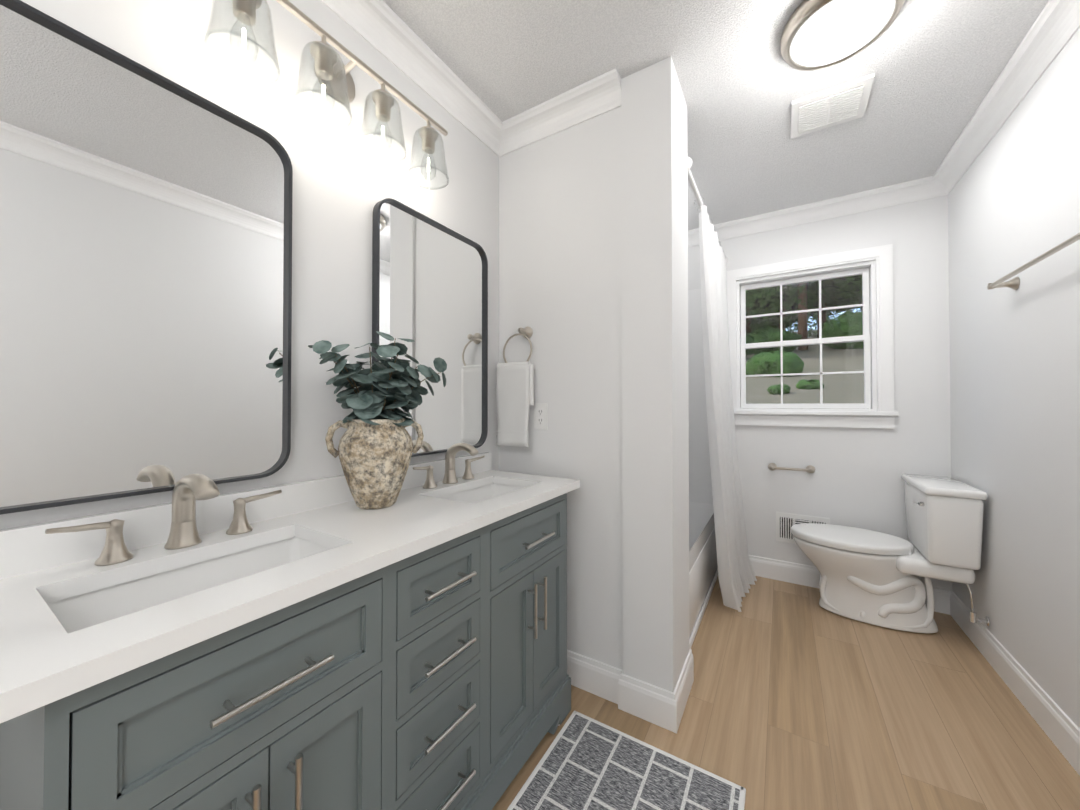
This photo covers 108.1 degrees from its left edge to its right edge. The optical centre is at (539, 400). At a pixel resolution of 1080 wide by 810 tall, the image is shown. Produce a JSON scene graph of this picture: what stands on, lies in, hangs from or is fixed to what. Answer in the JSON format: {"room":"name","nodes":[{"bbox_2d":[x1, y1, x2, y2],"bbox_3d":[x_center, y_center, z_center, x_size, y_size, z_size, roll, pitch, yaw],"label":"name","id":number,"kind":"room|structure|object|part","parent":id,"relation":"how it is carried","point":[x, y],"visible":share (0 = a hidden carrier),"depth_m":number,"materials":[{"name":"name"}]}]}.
{"room":"bathroom","nodes":[
{"label":"bathroom","id":0,"kind":"room"},
{"bbox_2d":[0,0,499,529],"bbox_3d":[-0.548,-0.042,1.401,0.120,2.440,4.570,0,-1,32],"label":"wall","id":1,"kind":"structure","parent":0,"point":[337,187],"depth_m":1.14,"materials":[{"name":"white paint"}]},
{"bbox_2d":[0,0,292,514],"bbox_3d":[-0.822,-0.248,0.814,0.027,0.880,0.560,0,-1,32],"label":"mirror","id":2,"kind":"object","parent":1,"relation":"attached to","point":[145,276],"visible":0.96,"depth_m":0.79,"materials":[{"name":"grey metal"}]},
{"bbox_2d":[0,451,491,582],"bbox_3d":[-0.586,0.266,1.197,0.021,0.080,1.360,0,-1,32],"label":"backsplash","id":3,"kind":"structure","parent":1,"relation":"attached to","point":[32,549],"depth_m":0.81,"materials":[{"name":"white stone"}]},
{"bbox_2d":[203,0,448,189],"bbox_3d":[-0.544,-0.901,1.135,0.175,0.261,0.715,0,-1,32],"label":"sconce","id":4,"kind":"object","parent":1,"relation":"attached to","point":[334,76],"visible":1,"depth_m":1.06,"materials":[{"name":"glass"}]},
{"bbox_2d":[321,0,512,156],"bbox_3d":[-0.882,-1.224,0.686,0.078,0.092,2.740,0,-1,32],"label":"crown molding","id":5,"kind":"structure","parent":1,"relation":"attached to","point":[385,30],"depth_m":1.42,"materials":[{"name":"white paint"}]},
{"bbox_2d":[372,198,487,456],"bbox_3d":[-0.391,-0.241,1.512,0.027,0.880,0.560,0,-1,32],"label":"mirror","id":6,"kind":"object","parent":1,"relation":"attached to","point":[429,287],"visible":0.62,"depth_m":1.50,"materials":[{"name":"grey metal"}]},
{"bbox_2d":[500,56,695,691],"bbox_3d":[0.221,-0.038,1.767,0.805,2.440,0.300,0,-1,32],"label":"wall","id":7,"kind":"structure","parent":0,"point":[578,232],"depth_m":1.57,"materials":[{"name":"white paint"}]},
{"bbox_2d":[496,326,533,446],"bbox_3d":[-0.105,-0.068,1.761,0.188,0.537,0.071,0,-1,32],"label":"towel ring","id":8,"kind":"object","parent":7,"relation":"attached to","point":[514,390],"visible":1,"depth_m":1.73,"materials":[{"name":"white fabric"}]},
{"bbox_2d":[534,403,547,429],"bbox_3d":[0.004,0.069,1.730,0.070,0.115,0.007,0,-1,32],"label":"electrical outlet","id":9,"kind":"object","parent":7,"relation":"attached to","point":[540,416],"visible":1,"depth_m":1.73,"materials":[{"name":"white plastic"}]},
{"bbox_2d":[505,68,620,150],"bbox_3d":[0.084,-1.213,1.653,0.525,0.092,0.078,0,-1,32],"label":"crown molding","id":10,"kind":"structure","parent":7,"relation":"attached to","point":[600,95],"depth_m":1.64,"materials":[{"name":"white paint"}]},
{"bbox_2d":[567,650,686,733],"bbox_3d":[0.143,1.115,1.614,0.819,0.130,0.040,0,-1,32],"label":"baseboard","id":11,"kind":"structure","parent":7,"relation":"attached to","point":[658,706],"depth_m":1.48,"materials":[{"name":"white paint"}]},
{"bbox_2d":[675,649,693,699],"bbox_3d":[0.566,1.115,1.535,0.014,0.130,0.290,0,-1,32],"label":"baseboard","id":12,"kind":"structure","parent":7,"relation":"attached to","point":[686,678],"depth_m":1.56,"materials":[{"name":"white paint"}]},
{"bbox_2d":[688,157,756,611],"bbox_3d":[1.042,0.065,2.188,0.238,2.220,1.318,0,-1,32],"label":"shower curtain","id":13,"kind":"object","parent":7,"relation":"attached to","point":[736,576],"visible":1,"depth_m":2.18,"materials":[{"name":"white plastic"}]},
{"bbox_3d":[0.967,-1.013,2.245,0.064,0.064,1.318,0,-1,32],"label":"rod","id":14,"kind":"part","parent":13,"relation":"part of","materials":[{"name":"white plastic"}]},
{"bbox_2d":[383,0,1048,229],"bbox_3d":[0.331,-1.318,0.873,2.185,0.100,4.570,0,-1,32],"label":"ceiling","id":15,"kind":"structure","parent":0,"point":[936,67],"depth_m":1.50,"materials":[{"name":"paint"}]},
{"bbox_2d":[791,73,874,137],"bbox_3d":[1.236,-1.247,1.678,0.270,0.022,0.250,0,-1,32],"label":"ceiling vent","id":16,"kind":"object","parent":15,"relation":"in","point":[839,104],"visible":1,"depth_m":1.65,"materials":[{"name":"white plastic"}]},
{"bbox_2d":[781,0,904,70],"bbox_3d":[0.983,-1.233,1.286,0.328,0.059,0.328,0,-1,32],"label":"ceiling light","id":17,"kind":"object","parent":15,"relation":"in","point":[818,34],"visible":1,"depth_m":1.28,"materials":[{"name":"white glass"}]},
{"bbox_2d":[492,576,1079,809],"bbox_3d":[0.331,1.222,0.845,2.185,0.100,4.570,0,-1,32],"label":"floor","id":18,"kind":"structure","parent":0,"point":[800,698],"depth_m":1.44,"materials":[{"name":"brown wood"}]},
{"bbox_2d":[0,475,579,809],"bbox_3d":[-0.396,0.755,1.064,0.478,0.840,1.256,0,-1,32],"label":"bathroom vanity","id":19,"kind":"object","parent":18,"relation":"on","point":[199,642],"depth_m":0.71,"materials":[{"name":"grey paint"}]},
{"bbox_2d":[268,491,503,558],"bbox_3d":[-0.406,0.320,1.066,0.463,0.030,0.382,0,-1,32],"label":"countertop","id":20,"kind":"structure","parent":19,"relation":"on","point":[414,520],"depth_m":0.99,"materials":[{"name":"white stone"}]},
{"bbox_2d":[308,331,446,508],"bbox_3d":[-0.450,0.056,1.131,0.261,0.497,0.370,0,-1,32],"label":"vase","id":21,"kind":"object","parent":20,"relation":"on","point":[376,448],"visible":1,"depth_m":1.08,"materials":[{"name":"beige ceramic"}]},
{"bbox_2d":[507,710,745,809],"bbox_3d":[0.124,1.167,0.923,0.576,0.011,0.953,0,-1,32],"label":"rug","id":22,"kind":"object","parent":18,"relation":"on","point":[586,762],"visible":1,"depth_m":1.21,"materials":[{"name":"grey fabric"}]},
{"bbox_2d":[688,289,717,648],"bbox_3d":[0.628,0.180,2.441,0.783,2.020,1.312,0,-1,32],"label":"bathtub","id":23,"kind":"object","parent":18,"relation":"on","point":[703,570],"visible":0.04,"depth_m":2.86,"materials":[{"name":"white plastic"}]},
{"bbox_2d":[791,474,989,633],"bbox_3d":[1.824,0.800,2.143,0.757,0.772,0.464,0,-1,32],"label":"toilet","id":24,"kind":"object","parent":18,"relation":"on","point":[869,576],"visible":1,"depth_m":2.01,"materials":[{"name":"white ceramic"}]},
{"bbox_3d":[1.731,0.768,2.201,0.548,0.048,0.384,0,-1,32],"label":"seat","id":25,"kind":"part","parent":24,"relation":"part of","materials":[{"name":"white plastic"}]},
{"bbox_3d":[1.775,0.990,2.171,0.633,0.394,0.364,0,-1,32],"label":"bowl","id":26,"kind":"part","parent":24,"relation":"part of","materials":[{"name":"white ceramic"}]},
{"bbox_3d":[1.947,0.782,2.067,0.444,0.737,0.464,0,-1,32],"label":"tank","id":27,"kind":"part","parent":24,"relation":"part of","materials":[{"name":"white ceramic"}]},
{"bbox_2d":[696,195,947,589],"bbox_3d":[1.489,-0.027,2.758,1.920,2.440,0.120,0,-1,32],"label":"wall","id":28,"kind":"structure","parent":0,"point":[856,481],"depth_m":2.37,"materials":[{"name":"white paint"}]},
{"bbox_2d":[768,463,814,472],"bbox_3d":[1.635,0.441,2.549,0.264,0.051,0.072,0,-1,32],"label":"paper holder","id":29,"kind":"object","parent":28,"relation":"attached to","point":[808,469],"visible":1,"depth_m":2.52,"materials":[{"name":"silver metal"}]},
{"bbox_2d":[776,512,829,543],"bbox_3d":[1.701,0.838,2.540,0.291,0.194,0.012,0,-1,32],"label":"air vent","id":30,"kind":"object","parent":28,"relation":"in","point":[785,522],"visible":0.5,"depth_m":2.58,"materials":[{"name":"white plastic"}]},
{"bbox_2d":[688,177,936,246],"bbox_3d":[1.410,-1.202,2.704,1.860,0.092,0.078,0,-1,32],"label":"crown molding","id":31,"kind":"structure","parent":28,"relation":"attached to","point":[918,189],"depth_m":2.47,"materials":[{"name":"white paint"}]},
{"bbox_2d":[727,244,898,428],"bbox_3d":[1.726,-0.379,2.590,0.935,1.090,0.165,0,-1,32],"label":"window","id":32,"kind":"structure","parent":28,"relation":"in","point":[865,337],"depth_m":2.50,"materials":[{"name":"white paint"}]},
{"bbox_2d":[748,555,946,613],"bbox_3d":[1.782,1.125,2.486,1.148,0.130,0.014,0,-1,32],"label":"baseboard","id":33,"kind":"structure","parent":28,"relation":"attached to","point":[801,574],"depth_m":2.56,"materials":[{"name":"white paint"}]},
{"bbox_2d":[944,28,1079,728],"bbox_3d":[1.210,-0.054,0.316,0.120,2.440,4.570,0,-1,32],"label":"wall","id":34,"kind":"structure","parent":0,"point":[1014,355],"depth_m":1.51,"materials":[{"name":"white paint"}]},
{"bbox_2d":[929,0,1079,197],"bbox_3d":[1.125,-1.227,0.381,0.078,0.092,4.330,0,-1,32],"label":"crown molding","id":35,"kind":"structure","parent":34,"relation":"attached to","point":[1057,23],"depth_m":1.51,"materials":[{"name":"white paint"}]},
{"bbox_2d":[947,590,1079,775],"bbox_3d":[1.521,1.108,0.938,0.014,0.130,2.925,0,-1,32],"label":"baseboard","id":36,"kind":"structure","parent":34,"relation":"attached to","point":[1061,730],"depth_m":1.51,"materials":[{"name":"white paint"}]},
{"bbox_2d":[987,233,1079,289],"bbox_3d":[1.711,-0.473,1.327,0.082,0.051,0.661,0,-1,32],"label":"towel bar","id":37,"kind":"object","parent":34,"relation":"attached to","point":[1014,283],"visible":0.98,"depth_m":1.39,"materials":[{"name":"silver metal"}]}
]}

